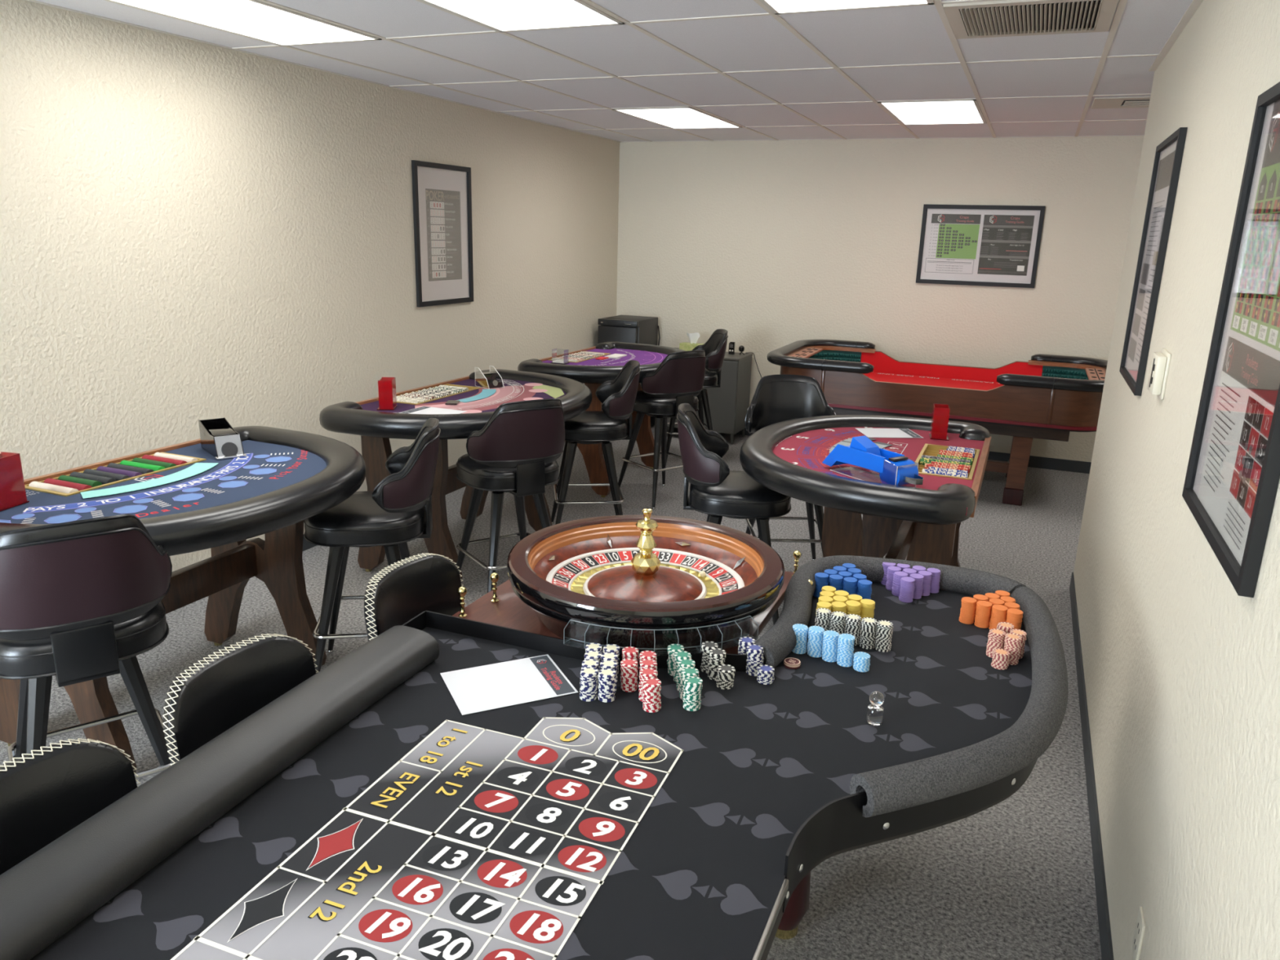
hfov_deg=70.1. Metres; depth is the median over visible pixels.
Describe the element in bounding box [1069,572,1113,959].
baseboard
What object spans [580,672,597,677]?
chip
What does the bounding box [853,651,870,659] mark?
chip
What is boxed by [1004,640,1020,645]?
chip
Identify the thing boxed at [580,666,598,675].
chip
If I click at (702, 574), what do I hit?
ball
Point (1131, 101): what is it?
ceiling vent
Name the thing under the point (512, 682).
sheet
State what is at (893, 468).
shoe
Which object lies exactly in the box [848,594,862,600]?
chip
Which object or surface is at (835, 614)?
chip
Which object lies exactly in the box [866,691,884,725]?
marker
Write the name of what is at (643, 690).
chip
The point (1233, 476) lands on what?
picture frame
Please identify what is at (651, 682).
chip
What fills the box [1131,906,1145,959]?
wall outlet
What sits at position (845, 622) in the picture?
chip
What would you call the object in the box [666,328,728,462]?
stool
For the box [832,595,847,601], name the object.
chip
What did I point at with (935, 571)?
chip
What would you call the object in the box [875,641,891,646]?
chip
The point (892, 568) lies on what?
chip
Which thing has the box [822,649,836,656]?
chip
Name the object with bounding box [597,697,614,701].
chip
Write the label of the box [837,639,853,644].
chip
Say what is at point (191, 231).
wall
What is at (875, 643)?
chip
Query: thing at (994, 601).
chip
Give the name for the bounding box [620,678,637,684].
chip
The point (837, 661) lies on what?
chip
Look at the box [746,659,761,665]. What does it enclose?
chip
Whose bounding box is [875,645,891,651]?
chip
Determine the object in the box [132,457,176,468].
poker chips
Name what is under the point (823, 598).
chip
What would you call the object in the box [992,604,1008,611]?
chip
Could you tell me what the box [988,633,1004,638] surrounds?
chip
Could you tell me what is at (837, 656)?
chip
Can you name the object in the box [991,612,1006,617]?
chip
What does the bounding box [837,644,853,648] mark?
chip
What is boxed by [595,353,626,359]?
deck
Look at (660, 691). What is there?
chip
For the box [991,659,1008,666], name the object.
chip
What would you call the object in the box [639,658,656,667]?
chip
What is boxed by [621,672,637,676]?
chip
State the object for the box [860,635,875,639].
chip
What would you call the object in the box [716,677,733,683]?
chip
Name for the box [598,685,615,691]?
chip
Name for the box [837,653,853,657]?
chip
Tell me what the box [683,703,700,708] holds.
chip
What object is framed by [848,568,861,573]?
chip
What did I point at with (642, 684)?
chip
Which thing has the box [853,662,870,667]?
chip
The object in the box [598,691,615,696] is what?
chip
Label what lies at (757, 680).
chip
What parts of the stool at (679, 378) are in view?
leg, swivel plate, leg, leg, seat, backrest, panel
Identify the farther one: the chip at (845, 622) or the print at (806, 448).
the print at (806, 448)
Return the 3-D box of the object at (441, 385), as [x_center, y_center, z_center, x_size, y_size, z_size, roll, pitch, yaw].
[-1.126,-0.546,5.510,0.190,0.042,0.043,8,16,22]
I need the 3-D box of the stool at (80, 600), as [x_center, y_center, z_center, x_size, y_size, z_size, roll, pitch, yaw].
[-1.674,0.586,2.739,0.535,1.111,0.560,-10,19,-36]
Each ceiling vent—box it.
[942,0,1118,39]
[1090,96,1150,108]
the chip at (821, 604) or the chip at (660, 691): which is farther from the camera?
the chip at (821, 604)
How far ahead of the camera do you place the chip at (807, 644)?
2.37 m
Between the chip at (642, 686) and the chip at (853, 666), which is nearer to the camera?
the chip at (642, 686)
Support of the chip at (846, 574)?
on the chip
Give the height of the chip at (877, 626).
0.003 m
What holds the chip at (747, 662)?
on the chip
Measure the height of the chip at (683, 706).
0.003 m
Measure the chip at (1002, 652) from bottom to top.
0.003 m
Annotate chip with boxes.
[579,682,597,687]
[579,683,597,688]
[579,688,597,693]
[579,692,597,697]
[579,693,596,698]
[579,695,596,700]
[579,697,596,701]
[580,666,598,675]
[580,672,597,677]
[580,675,597,679]
[580,677,597,681]
[580,678,597,683]
[580,680,597,684]
[580,681,597,685]
[580,684,597,689]
[580,686,597,691]
[580,688,597,692]
[580,689,597,695]
[582,658,599,667]
[584,650,601,658]
[585,642,602,650]
[597,673,615,679]
[597,675,614,680]
[597,675,615,681]
[597,684,614,689]
[597,693,614,698]
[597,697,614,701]
[598,668,616,677]
[598,678,615,683]
[598,680,615,685]
[598,682,615,686]
[598,684,615,688]
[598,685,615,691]
[598,688,615,692]
[598,688,615,693]
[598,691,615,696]
[600,652,617,660]
[600,659,617,668]
[603,644,619,652]
[620,658,637,667]
[620,664,637,668]
[620,665,637,670]
[620,667,637,672]
[620,670,637,675]
[620,674,637,679]
[620,675,637,681]
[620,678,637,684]
[620,684,637,689]
[620,687,637,692]
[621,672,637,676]
[621,672,638,677]
[621,676,637,680]
[621,679,637,683]
[621,681,637,685]
[621,683,637,687]
[622,646,638,654]
[622,652,638,656]
[622,653,638,657]
[622,654,638,658]
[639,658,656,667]
[639,667,657,676]
[640,650,656,658]
[640,673,657,678]
[642,684,660,689]
[642,686,660,691]
[642,688,658,693]
[642,690,660,696]
[642,693,659,698]
[642,693,660,697]
[642,695,659,702]
[642,699,660,706]
[642,706,658,712]
[643,677,661,687]
[643,690,660,694]
[643,693,660,701]
[643,698,660,703]
[643,700,660,705]
[643,705,660,710]
[644,686,661,692]
[644,701,661,707]
[644,705,661,711]
[667,644,684,652]
[674,650,690,659]
[678,658,695,666]
[681,666,698,675]
[681,672,698,677]
[682,697,700,704]
[683,692,701,699]
[683,695,701,701]
[683,697,700,702]
[683,698,700,703]
[683,702,700,706]
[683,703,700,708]
[683,706,700,711]
[684,676,702,685]
[684,680,701,687]
[684,684,702,688]
[684,685,702,690]
[684,687,702,691]
[684,689,701,694]
[684,692,701,697]
[685,699,701,706]
[702,641,717,649]
[707,657,724,662]
[707,661,724,666]
[708,652,724,657]
[708,660,724,665]
[709,648,725,656]
[709,655,725,660]
[710,654,725,658]
[715,683,732,689]
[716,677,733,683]
[716,680,733,685]
[717,664,734,673]
[717,672,733,679]
[717,677,733,682]
[717,683,733,688]
[718,669,735,674]
[718,671,734,675]
[718,674,734,678]
[738,636,755,644]
[746,644,763,652]
[746,648,763,653]
[746,650,761,656]
[746,653,763,657]
[746,653,763,658]
[746,655,763,661]
[746,657,763,663]
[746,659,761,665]
[746,662,763,666]
[747,655,764,659]
[756,680,773,684]
[757,664,774,673]
[757,671,773,675]
[757,672,774,677]
[757,676,773,680]
[757,677,774,682]
[784,657,800,664]
[792,623,808,631]
[792,628,808,632]
[807,644,822,648]
[807,648,822,653]
[807,650,822,655]
[808,626,824,633]
[808,631,822,636]
[808,635,822,639]
[808,638,822,643]
[808,642,822,646]
[814,572,828,577]
[814,618,829,624]
[816,608,831,614]
[816,614,831,618]
[817,601,831,608]
[818,595,833,602]
[819,591,834,596]
[822,586,835,591]
[822,630,839,638]
[822,640,837,644]
[822,645,837,649]
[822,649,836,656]
[822,657,836,662]
[824,568,837,574]
[829,574,843,580]
[830,624,844,628]
[831,601,846,608]
[831,611,846,617]
[831,614,845,619]
[831,618,845,622]
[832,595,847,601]
[833,565,846,571]
[834,590,848,596]
[836,648,853,654]
[836,656,853,661]
[836,657,853,663]
[836,661,853,666]
[836,662,853,666]
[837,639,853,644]
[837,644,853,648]
[837,652,853,656]
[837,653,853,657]
[837,653,853,658]
[838,571,852,577]
[838,636,854,642]
[838,642,853,646]
[838,648,853,652]
[839,633,854,641]
[842,563,855,568]
[843,577,857,582]
[844,622,860,626]
[844,626,860,631]
[845,600,860,607]
[845,613,861,621]
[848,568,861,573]
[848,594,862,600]
[853,573,866,579]
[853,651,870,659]
[853,656,870,661]
[853,657,870,662]
[853,658,869,665]
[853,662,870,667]
[853,664,869,670]
[853,666,869,671]
[857,579,871,585]
[858,642,874,648]
[859,613,874,617]
[860,599,875,605]
[860,626,875,631]
[860,630,875,635]
[860,633,875,637]
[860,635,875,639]
[861,617,877,624]
[861,621,876,626]
[875,629,890,635]
[875,631,891,638]
[875,636,891,641]
[875,640,891,644]
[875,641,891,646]
[875,643,890,648]
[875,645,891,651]
[875,647,890,652]
[876,635,892,639]
[877,620,893,627]
[877,626,893,631]
[877,630,893,634]
[882,562,896,566]
[888,565,901,571]
[893,571,907,577]
[897,563,910,568]
[901,576,915,582]
[902,568,916,573]
[910,573,924,579]
[912,565,925,570]
[918,570,932,576]
[926,568,940,573]
[961,596,976,603]
[973,594,988,600]
[976,609,991,613]
[977,600,992,607]
[984,592,999,598]
[987,635,1004,640]
[987,640,1004,645]
[987,643,1004,648]
[988,631,1004,637]
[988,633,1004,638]
[989,598,1004,604]
[989,628,1005,635]
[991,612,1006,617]
[991,616,1006,621]
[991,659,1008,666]
[991,662,1007,668]
[991,662,1008,667]
[991,664,1007,670]
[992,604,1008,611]
[992,648,1009,656]
[992,653,1009,658]
[992,656,1009,661]
[992,657,1008,662]
[992,659,1008,665]
[993,653,1009,657]
[995,590,1009,595]
[996,625,1010,631]
[997,622,1013,629]
[1000,595,1015,602]
[1004,601,1019,608]
[1004,633,1022,640]
[1004,636,1022,642]
[1004,639,1021,644]
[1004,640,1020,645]
[1004,641,1021,646]
[1004,643,1021,648]
[1004,644,1021,650]
[1004,646,1020,652]
[1006,617,1022,622]
[1006,618,1022,623]
[1007,608,1022,615]
[1007,614,1022,618]
[1009,629,1026,636]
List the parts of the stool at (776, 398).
leg, backrest, leg, leg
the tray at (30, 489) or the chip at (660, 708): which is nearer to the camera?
the chip at (660, 708)
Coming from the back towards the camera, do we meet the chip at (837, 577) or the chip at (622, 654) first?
the chip at (837, 577)
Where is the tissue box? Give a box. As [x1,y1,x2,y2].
[679,332,703,351]
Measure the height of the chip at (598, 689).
0.003 m
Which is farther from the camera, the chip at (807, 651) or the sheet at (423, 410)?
the sheet at (423, 410)
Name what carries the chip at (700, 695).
on the chip at (683, 697)
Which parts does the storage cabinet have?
door, door, leg, leg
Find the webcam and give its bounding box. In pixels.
[738,345,744,355]
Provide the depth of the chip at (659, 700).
2.08 m
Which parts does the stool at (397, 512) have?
leg, leg, seat, leg, leg, backrest, panel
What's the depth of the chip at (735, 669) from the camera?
2.19 m
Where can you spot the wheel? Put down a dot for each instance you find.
(628, 571)
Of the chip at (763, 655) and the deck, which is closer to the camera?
the chip at (763, 655)
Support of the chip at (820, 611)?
on the chip
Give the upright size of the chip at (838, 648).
0.003 m
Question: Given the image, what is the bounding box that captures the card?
[444,400,460,404]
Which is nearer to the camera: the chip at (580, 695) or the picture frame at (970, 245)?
the chip at (580, 695)
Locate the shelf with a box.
[564,635,757,655]
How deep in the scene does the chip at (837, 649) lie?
2.32 m
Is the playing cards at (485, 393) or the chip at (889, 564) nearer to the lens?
the chip at (889, 564)
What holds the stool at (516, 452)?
on the floor
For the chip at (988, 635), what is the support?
on the chip
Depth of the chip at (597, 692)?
2.12 m
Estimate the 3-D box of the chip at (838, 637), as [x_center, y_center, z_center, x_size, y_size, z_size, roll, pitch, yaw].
[0.528,0.405,2.329,0.041,0.003,0.041,-6,17,-26]
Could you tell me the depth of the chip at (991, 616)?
2.55 m
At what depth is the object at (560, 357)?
6.86 m
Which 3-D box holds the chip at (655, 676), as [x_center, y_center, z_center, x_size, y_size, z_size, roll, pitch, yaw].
[0.020,0.453,2.129,0.041,0.003,0.041,10,17,27]
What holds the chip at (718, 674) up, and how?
on the chip at (718, 676)
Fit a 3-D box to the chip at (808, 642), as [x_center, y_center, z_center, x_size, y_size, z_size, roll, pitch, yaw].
[0.461,0.426,2.389,0.041,0.003,0.041,1,15,-3]
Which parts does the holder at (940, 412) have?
panel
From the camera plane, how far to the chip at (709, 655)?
2.23 m
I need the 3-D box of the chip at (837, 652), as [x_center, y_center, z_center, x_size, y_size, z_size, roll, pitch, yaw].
[0.527,0.442,2.340,0.041,0.003,0.041,10,17,28]
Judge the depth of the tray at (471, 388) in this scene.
5.34 m
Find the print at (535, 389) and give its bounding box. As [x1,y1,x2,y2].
[395,379,564,413]
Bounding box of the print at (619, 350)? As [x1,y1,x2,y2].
[595,350,662,365]
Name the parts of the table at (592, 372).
padded rail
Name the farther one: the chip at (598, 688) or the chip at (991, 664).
the chip at (991, 664)
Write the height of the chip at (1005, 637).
0.003 m
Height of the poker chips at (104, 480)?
0.042 m
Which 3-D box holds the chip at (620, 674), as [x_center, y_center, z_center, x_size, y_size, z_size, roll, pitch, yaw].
[-0.026,0.466,2.182,0.041,0.003,0.041,5,16,12]
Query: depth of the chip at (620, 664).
2.16 m
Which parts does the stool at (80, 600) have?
leg, leg, backrest, seat, panel, leg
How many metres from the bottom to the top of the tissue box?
0.190 m
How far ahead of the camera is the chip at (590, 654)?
2.21 m
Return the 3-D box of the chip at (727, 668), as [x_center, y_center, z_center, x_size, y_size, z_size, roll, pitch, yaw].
[0.209,0.456,2.203,0.041,0.003,0.041,13,19,37]
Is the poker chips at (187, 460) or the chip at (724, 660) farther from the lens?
the poker chips at (187, 460)
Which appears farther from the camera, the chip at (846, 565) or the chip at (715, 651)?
the chip at (846, 565)
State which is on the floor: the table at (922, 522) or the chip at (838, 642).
the table at (922, 522)
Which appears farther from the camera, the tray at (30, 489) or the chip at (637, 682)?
the tray at (30, 489)
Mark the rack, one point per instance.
(744, 630)
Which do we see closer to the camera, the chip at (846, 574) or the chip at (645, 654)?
the chip at (645, 654)
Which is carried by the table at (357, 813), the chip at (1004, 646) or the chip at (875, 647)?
the chip at (875, 647)
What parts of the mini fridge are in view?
door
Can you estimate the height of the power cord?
0.800 m
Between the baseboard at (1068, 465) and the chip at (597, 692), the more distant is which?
the baseboard at (1068, 465)
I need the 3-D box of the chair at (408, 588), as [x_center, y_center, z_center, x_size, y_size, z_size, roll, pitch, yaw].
[-0.491,0.733,2.611,0.503,0.963,0.440,8,16,22]
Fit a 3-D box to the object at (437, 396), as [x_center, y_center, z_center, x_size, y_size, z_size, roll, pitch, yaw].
[-1.223,-0.480,5.258,0.207,0.042,0.043,8,16,22]
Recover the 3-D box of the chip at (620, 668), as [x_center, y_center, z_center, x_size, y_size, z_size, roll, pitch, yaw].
[-0.026,0.449,2.177,0.041,0.003,0.041,2,15,0]
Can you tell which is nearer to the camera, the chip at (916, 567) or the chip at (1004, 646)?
the chip at (1004, 646)
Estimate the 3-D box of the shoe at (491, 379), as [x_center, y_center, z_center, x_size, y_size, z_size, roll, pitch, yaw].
[-0.920,-0.628,5.579,0.112,0.118,0.152,-12,21,-41]
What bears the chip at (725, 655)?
on the chip at (709, 655)
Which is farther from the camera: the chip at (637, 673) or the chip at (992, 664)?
the chip at (992, 664)
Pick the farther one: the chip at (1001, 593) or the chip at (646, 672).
the chip at (1001, 593)
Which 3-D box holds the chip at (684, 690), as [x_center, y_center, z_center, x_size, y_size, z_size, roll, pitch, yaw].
[0.122,0.484,2.103,0.041,0.003,0.041,-10,19,-35]
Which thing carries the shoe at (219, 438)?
on the table at (285, 478)
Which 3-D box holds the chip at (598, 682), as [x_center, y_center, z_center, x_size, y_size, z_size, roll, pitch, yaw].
[-0.077,0.472,2.128,0.041,0.003,0.041,-11,20,-39]
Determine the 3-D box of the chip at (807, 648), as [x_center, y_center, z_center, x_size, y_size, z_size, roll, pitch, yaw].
[0.459,0.443,2.392,0.041,0.003,0.041,-4,16,-20]
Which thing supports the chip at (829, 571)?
on the chip
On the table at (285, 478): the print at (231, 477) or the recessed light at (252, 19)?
the print at (231, 477)
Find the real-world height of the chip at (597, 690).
0.003 m
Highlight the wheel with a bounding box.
[506,508,784,650]
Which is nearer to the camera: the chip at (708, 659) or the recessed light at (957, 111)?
the chip at (708, 659)
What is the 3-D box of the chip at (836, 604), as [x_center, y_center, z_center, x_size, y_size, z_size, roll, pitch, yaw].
[0.556,0.349,2.552,0.041,0.003,0.041,12,18,34]
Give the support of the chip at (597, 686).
on the chip at (580, 688)
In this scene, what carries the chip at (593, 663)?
on the chip
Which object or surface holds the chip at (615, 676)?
on the chip at (615, 678)
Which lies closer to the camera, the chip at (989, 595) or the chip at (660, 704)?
the chip at (660, 704)
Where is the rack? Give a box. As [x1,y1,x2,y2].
[563,615,758,655]
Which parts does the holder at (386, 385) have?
panel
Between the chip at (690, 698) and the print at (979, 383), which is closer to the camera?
the chip at (690, 698)
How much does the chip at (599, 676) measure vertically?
0.003 m
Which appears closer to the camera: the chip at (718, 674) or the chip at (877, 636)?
the chip at (718, 674)
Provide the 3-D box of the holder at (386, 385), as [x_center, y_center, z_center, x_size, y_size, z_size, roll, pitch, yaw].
[-1.345,-0.460,4.844,0.088,0.156,0.124,0,15,-6]
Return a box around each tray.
[24,452,206,496]
[396,383,481,404]
[548,351,610,363]
[914,443,980,479]
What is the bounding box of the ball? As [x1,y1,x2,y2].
[699,570,705,577]
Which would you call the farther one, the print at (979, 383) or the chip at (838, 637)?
the print at (979, 383)
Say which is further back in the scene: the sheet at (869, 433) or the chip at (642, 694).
the sheet at (869, 433)
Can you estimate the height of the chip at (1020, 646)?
0.003 m
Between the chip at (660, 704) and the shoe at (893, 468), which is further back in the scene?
the shoe at (893, 468)
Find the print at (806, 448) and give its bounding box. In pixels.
[777,426,907,479]
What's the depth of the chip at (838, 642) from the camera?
2.31 m
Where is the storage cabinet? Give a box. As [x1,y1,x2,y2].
[666,347,752,444]
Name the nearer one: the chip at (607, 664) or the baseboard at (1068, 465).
the chip at (607, 664)
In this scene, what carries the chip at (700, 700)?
on the chip at (683, 702)
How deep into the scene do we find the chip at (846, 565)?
2.85 m
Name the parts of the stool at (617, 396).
leg, leg, swivel plate, seat, leg, leg, backrest, panel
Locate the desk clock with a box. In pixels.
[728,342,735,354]
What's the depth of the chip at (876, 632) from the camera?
2.41 m
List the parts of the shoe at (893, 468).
panel, panel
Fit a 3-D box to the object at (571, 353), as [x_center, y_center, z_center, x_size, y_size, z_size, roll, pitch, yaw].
[-0.437,-0.953,7.071,0.204,0.042,0.043,8,16,22]
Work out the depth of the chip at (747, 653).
2.26 m
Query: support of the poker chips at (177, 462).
in the table at (285, 478)
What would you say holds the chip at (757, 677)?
on the chip at (757, 677)
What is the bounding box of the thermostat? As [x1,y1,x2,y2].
[1146,348,1171,399]
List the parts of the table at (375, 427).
padded rail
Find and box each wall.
[0,0,619,572]
[616,136,1143,462]
[1073,0,1279,959]
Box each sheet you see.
[399,406,466,413]
[440,654,577,715]
[854,427,922,437]
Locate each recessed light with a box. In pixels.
[106,0,382,46]
[419,0,624,32]
[612,106,742,128]
[759,0,933,14]
[877,99,986,124]
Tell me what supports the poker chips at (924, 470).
in the table at (922, 522)
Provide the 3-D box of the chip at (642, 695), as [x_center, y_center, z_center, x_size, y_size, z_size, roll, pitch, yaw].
[0.026,0.498,2.093,0.041,0.003,0.041,14,20,39]
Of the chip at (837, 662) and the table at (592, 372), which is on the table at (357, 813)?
the chip at (837, 662)
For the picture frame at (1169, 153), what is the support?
attached to the wall at (1181, 668)
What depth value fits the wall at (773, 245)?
8.04 m
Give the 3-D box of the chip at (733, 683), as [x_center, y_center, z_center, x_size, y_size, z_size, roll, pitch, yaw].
[0.207,0.495,2.215,0.041,0.003,0.041,-13,21,-42]
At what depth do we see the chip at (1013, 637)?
2.36 m
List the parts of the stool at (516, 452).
leg, leg, seat, backrest, panel, leg, leg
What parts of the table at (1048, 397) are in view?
padded rail, moulding, chip rail, leg, moulding, padded rail, chip rail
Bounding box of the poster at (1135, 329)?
[1124,140,1177,382]
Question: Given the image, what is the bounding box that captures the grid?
[25,0,1203,142]
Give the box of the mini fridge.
[598,315,660,430]
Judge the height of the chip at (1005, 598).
0.003 m
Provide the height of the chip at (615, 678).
0.003 m
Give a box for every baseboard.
[302,533,316,551]
[653,424,1091,473]
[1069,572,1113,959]
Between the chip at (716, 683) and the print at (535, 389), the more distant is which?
the print at (535, 389)
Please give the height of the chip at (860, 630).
0.003 m
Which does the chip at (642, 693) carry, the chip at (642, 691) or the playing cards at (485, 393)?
the chip at (642, 691)
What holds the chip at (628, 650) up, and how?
on the chip at (622, 652)
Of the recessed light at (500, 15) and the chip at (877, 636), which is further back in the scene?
the recessed light at (500, 15)
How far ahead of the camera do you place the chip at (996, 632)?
2.40 m
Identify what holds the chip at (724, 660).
on the chip at (710, 664)
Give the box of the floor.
[0,425,1101,959]
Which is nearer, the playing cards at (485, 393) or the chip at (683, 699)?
the chip at (683, 699)
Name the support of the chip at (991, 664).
on the table at (357, 813)
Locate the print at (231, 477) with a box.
[0,449,307,523]
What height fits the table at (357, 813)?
0.899 m
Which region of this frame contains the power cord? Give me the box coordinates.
[745,352,761,377]
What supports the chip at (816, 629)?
on the chip
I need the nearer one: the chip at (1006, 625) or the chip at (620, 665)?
the chip at (620, 665)
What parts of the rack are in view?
panel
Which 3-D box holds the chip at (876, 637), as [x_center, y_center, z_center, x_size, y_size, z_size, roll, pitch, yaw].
[0.649,0.420,2.429,0.041,0.003,0.041,-6,17,-26]
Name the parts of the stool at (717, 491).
panel, backrest, leg, swivel plate, seat, leg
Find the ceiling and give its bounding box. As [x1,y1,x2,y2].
[35,0,1192,141]
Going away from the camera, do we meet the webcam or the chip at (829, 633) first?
the chip at (829, 633)
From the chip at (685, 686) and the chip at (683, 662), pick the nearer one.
the chip at (685, 686)
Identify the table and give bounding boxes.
[0,426,365,773]
[0,550,1068,959]
[319,368,591,580]
[517,342,684,497]
[739,414,991,567]
[767,339,1107,506]
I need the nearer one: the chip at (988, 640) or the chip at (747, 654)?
the chip at (747, 654)
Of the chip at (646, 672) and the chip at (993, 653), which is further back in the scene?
the chip at (993, 653)
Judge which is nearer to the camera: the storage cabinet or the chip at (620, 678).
the chip at (620, 678)
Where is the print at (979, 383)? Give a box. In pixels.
[863,372,1003,390]
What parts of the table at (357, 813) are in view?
arm rail, brass post, brass post, marker button, leg, brass post, brass post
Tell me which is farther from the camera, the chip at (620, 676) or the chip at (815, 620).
the chip at (815, 620)
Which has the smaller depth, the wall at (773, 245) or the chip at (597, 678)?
the chip at (597, 678)
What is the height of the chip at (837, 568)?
0.003 m
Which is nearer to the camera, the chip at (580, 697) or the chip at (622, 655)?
the chip at (580, 697)
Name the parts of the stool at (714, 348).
leg, leg, leg, seat, backrest, panel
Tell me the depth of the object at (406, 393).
5.20 m
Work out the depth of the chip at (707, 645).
2.28 m
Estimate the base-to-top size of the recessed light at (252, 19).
0.007 m
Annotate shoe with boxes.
[198,417,246,459]
[475,365,504,389]
[822,435,924,487]
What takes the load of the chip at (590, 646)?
on the chip
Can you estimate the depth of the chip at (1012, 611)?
2.53 m
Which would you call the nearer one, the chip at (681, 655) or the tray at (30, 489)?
the chip at (681, 655)
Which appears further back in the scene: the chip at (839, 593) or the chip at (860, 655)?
the chip at (839, 593)
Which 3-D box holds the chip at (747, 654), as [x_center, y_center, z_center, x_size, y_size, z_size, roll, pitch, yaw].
[0.288,0.435,2.275,0.041,0.003,0.041,4,15,8]
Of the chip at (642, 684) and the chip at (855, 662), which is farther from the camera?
the chip at (855, 662)
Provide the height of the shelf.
0.003 m
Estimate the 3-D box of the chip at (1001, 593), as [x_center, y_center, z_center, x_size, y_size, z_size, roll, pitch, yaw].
[1.060,0.332,2.667,0.041,0.003,0.041,-10,19,-37]
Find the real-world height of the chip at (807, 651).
0.003 m
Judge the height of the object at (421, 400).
0.042 m
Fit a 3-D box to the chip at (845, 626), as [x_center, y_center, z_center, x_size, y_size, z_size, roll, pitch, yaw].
[0.574,0.399,2.461,0.041,0.003,0.041,-7,17,-28]
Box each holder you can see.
[0,451,29,511]
[377,377,397,409]
[551,348,569,364]
[928,403,950,440]
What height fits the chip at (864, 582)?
0.003 m
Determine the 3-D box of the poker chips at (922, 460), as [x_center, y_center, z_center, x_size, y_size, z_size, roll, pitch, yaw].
[1.336,-0.067,3.997,0.207,0.042,0.043,8,16,22]
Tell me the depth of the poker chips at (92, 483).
3.34 m
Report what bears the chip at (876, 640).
on the chip
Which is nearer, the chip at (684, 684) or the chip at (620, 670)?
the chip at (684, 684)
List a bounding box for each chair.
[0,737,140,875]
[162,633,318,765]
[364,552,466,641]
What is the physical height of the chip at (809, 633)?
0.003 m
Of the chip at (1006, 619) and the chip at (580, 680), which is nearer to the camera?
the chip at (580, 680)
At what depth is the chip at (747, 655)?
2.26 m
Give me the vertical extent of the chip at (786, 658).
0.001 m
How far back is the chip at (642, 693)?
2.08 m
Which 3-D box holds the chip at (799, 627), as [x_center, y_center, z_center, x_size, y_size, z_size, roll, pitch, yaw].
[0.421,0.388,2.397,0.041,0.003,0.041,9,17,26]
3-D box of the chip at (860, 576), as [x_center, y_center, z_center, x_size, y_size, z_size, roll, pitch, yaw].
[0.667,0.293,2.769,0.041,0.003,0.041,1,15,-1]
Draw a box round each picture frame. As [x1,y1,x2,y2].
[411,160,473,306]
[915,204,1045,288]
[1119,127,1187,395]
[1182,81,1279,597]
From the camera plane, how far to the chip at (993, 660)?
2.34 m
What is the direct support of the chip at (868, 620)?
on the chip
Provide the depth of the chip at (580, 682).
2.11 m
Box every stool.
[0,513,172,779]
[303,417,440,673]
[455,398,564,592]
[551,360,640,524]
[617,350,706,509]
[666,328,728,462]
[676,403,791,624]
[744,374,835,560]
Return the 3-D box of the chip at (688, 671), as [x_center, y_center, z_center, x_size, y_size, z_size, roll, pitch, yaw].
[0.118,0.449,2.139,0.041,0.003,0.041,10,17,27]

